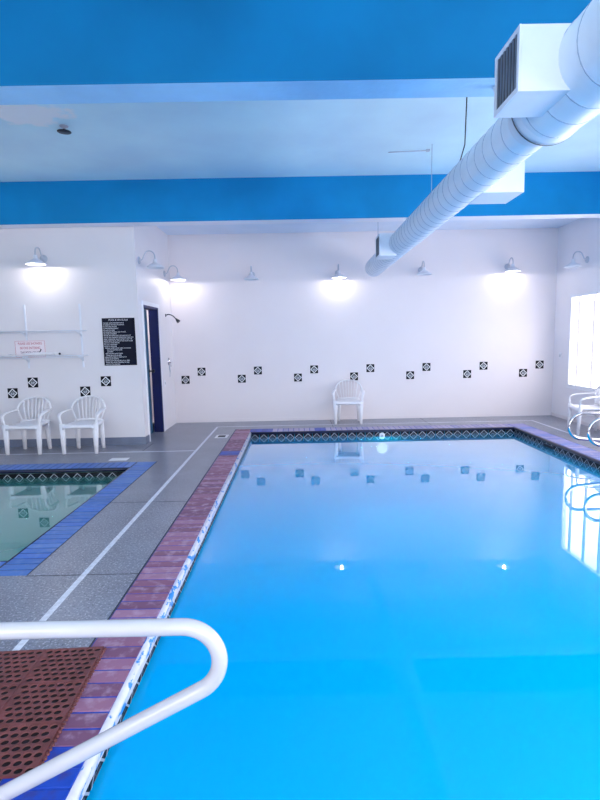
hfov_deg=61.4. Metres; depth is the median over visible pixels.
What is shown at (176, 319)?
shower
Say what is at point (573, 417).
grab rail
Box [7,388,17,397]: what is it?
accent tile
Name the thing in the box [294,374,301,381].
accent tile
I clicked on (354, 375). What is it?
accent tile
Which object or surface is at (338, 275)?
wall lamp
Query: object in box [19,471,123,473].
tub basin
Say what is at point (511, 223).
ceiling
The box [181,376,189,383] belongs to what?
accent tile
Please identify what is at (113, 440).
baseboard
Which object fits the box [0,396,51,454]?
plastic chair
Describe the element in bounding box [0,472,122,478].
trim
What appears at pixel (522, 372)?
accent tile
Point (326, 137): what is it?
ceiling
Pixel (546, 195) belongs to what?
beam
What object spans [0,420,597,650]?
trim
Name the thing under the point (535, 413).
baseboard
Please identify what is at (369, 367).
accent tile
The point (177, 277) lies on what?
wall lamp
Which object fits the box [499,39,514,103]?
grille
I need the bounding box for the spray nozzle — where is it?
[23,349,60,354]
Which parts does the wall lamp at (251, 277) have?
lamp shade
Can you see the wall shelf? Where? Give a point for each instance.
(24, 310)
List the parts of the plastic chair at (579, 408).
leg, leg, armrest, seat, armrest, leg, backrest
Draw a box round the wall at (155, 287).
[138,226,176,429]
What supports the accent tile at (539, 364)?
attached to the wall at (468, 304)
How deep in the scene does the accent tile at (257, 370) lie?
9.64 m
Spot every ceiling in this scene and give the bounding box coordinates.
[0,97,599,181]
[157,218,580,234]
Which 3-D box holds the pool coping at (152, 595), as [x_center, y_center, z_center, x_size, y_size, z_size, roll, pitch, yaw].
[1.445,0.992,4.812,5.082,0.071,8.300,-1,7,0]
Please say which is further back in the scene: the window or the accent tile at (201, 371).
the accent tile at (201, 371)
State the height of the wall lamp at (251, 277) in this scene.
0.261 m
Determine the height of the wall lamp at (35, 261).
0.261 m
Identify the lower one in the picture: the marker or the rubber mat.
the rubber mat
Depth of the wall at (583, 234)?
9.04 m
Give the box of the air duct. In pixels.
[365,0,599,276]
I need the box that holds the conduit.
[388,149,429,152]
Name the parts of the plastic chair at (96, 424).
leg, armrest, leg, seat, backrest, leg, armrest, leg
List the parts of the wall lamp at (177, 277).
lamp shade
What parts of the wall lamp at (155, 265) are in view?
lamp shade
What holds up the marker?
on the floor
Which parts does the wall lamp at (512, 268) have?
lamp shade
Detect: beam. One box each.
[0,0,591,104]
[0,171,599,228]
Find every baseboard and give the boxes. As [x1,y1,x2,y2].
[0,435,149,447]
[177,412,550,422]
[551,412,599,429]
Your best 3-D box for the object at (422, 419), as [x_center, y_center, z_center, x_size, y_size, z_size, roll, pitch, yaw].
[-0.101,0.857,5.907,5.801,0.003,9.022,5,9,43]
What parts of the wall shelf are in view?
wire shelf, wire shelf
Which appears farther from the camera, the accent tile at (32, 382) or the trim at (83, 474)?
the accent tile at (32, 382)
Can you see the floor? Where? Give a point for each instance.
(29, 597)
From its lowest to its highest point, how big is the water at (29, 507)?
0.001 m
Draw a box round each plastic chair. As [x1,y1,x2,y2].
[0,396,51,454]
[57,395,105,453]
[332,379,364,424]
[567,385,599,434]
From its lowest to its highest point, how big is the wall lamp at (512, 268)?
0.261 m
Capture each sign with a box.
[14,340,45,357]
[102,318,136,365]
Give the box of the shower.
[165,314,179,371]
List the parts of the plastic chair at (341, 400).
armrest, leg, leg, seat, backrest, leg, leg, armrest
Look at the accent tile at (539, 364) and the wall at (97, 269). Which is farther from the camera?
the accent tile at (539, 364)
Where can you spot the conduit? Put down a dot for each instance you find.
(427, 150)
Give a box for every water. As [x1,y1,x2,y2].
[0,476,117,560]
[86,433,599,799]
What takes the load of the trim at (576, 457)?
attached to the basin
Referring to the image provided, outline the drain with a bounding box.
[215,435,228,437]
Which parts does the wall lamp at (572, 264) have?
lamp shade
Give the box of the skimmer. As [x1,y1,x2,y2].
[543,443,553,449]
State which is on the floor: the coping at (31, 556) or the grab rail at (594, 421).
the grab rail at (594, 421)
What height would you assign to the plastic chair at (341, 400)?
0.786 m
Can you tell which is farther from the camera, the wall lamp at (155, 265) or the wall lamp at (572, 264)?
the wall lamp at (572, 264)
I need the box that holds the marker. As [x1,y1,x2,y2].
[108,458,128,460]
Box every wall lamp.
[25,247,46,265]
[138,250,163,268]
[163,265,185,280]
[244,266,257,280]
[332,264,345,278]
[417,261,431,275]
[504,257,520,271]
[564,251,588,267]
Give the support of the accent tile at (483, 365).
attached to the wall at (468, 304)
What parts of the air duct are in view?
grille frame, hanger rod, hanger rod, grille frame, grille frame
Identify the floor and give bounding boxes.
[0,415,599,781]
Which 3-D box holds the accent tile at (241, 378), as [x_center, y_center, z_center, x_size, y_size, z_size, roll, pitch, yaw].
[-1.113,-0.407,9.658,0.150,0.150,0.010,-1,7,0]
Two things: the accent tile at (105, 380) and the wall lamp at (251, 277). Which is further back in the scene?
the wall lamp at (251, 277)
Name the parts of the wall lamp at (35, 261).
lamp shade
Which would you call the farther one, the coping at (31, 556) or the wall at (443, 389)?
the wall at (443, 389)
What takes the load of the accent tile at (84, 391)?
attached to the wall at (97, 269)
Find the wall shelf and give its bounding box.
[0,304,86,367]
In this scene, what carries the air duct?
hanging from the ceiling at (326, 137)
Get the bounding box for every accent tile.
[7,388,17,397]
[28,377,37,387]
[80,386,90,395]
[101,376,110,385]
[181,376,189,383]
[197,368,205,375]
[238,375,245,382]
[254,367,261,374]
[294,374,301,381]
[310,365,317,372]
[350,372,357,379]
[366,364,373,371]
[406,371,413,378]
[422,363,429,370]
[463,370,470,377]
[480,362,487,369]
[519,369,526,376]
[535,361,543,368]
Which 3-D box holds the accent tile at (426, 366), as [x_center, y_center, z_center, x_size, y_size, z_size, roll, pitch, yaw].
[2.419,-0.632,9.657,0.150,0.150,0.010,-1,7,0]
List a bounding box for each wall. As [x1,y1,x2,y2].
[0,226,148,439]
[138,226,176,429]
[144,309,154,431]
[168,228,558,419]
[175,310,553,419]
[551,218,599,425]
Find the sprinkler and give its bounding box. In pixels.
[57,124,71,134]
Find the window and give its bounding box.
[565,290,599,392]
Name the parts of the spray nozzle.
handle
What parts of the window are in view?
sill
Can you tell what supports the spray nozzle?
on the wall shelf
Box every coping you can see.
[0,424,599,799]
[0,462,155,575]
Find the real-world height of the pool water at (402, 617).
0.001 m
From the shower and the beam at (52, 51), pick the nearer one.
the beam at (52, 51)
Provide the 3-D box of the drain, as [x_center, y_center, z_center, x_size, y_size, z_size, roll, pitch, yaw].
[-1.280,0.595,8.270,0.200,0.004,0.260,-1,7,0]
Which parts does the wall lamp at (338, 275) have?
lamp shade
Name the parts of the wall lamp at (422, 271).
lamp shade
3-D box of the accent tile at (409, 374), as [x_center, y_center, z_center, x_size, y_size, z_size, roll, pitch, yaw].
[2.110,-0.475,9.674,0.150,0.150,0.010,-1,7,0]
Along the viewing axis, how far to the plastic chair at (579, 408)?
8.00 m
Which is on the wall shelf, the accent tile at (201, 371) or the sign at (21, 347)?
the sign at (21, 347)
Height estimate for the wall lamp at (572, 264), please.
0.261 m
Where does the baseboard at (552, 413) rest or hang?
attached to the wall at (583, 234)
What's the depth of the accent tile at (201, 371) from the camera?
9.63 m
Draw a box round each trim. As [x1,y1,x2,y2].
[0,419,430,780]
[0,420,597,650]
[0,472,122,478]
[82,429,599,799]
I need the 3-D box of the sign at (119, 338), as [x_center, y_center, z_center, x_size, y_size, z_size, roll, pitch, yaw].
[-2.701,-0.871,7.555,0.486,0.704,0.012,-1,7,0]
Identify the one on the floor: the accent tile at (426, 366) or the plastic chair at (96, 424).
the plastic chair at (96, 424)
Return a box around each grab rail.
[568,412,599,441]
[587,417,599,446]
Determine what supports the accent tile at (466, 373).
attached to the wall at (468, 304)
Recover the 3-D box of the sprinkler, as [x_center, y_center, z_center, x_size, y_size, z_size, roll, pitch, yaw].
[-2.464,-2.829,5.274,0.140,0.060,0.138,-1,7,0]
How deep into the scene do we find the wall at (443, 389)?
9.70 m
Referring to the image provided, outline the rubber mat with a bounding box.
[0,646,105,778]
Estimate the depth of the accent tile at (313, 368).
9.64 m
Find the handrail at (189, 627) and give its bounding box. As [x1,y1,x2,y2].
[0,618,227,799]
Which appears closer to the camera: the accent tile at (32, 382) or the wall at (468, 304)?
the accent tile at (32, 382)
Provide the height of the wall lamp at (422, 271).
0.261 m
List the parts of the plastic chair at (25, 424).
leg, armrest, leg, seat, backrest, leg, armrest, leg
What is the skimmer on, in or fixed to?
attached to the basin

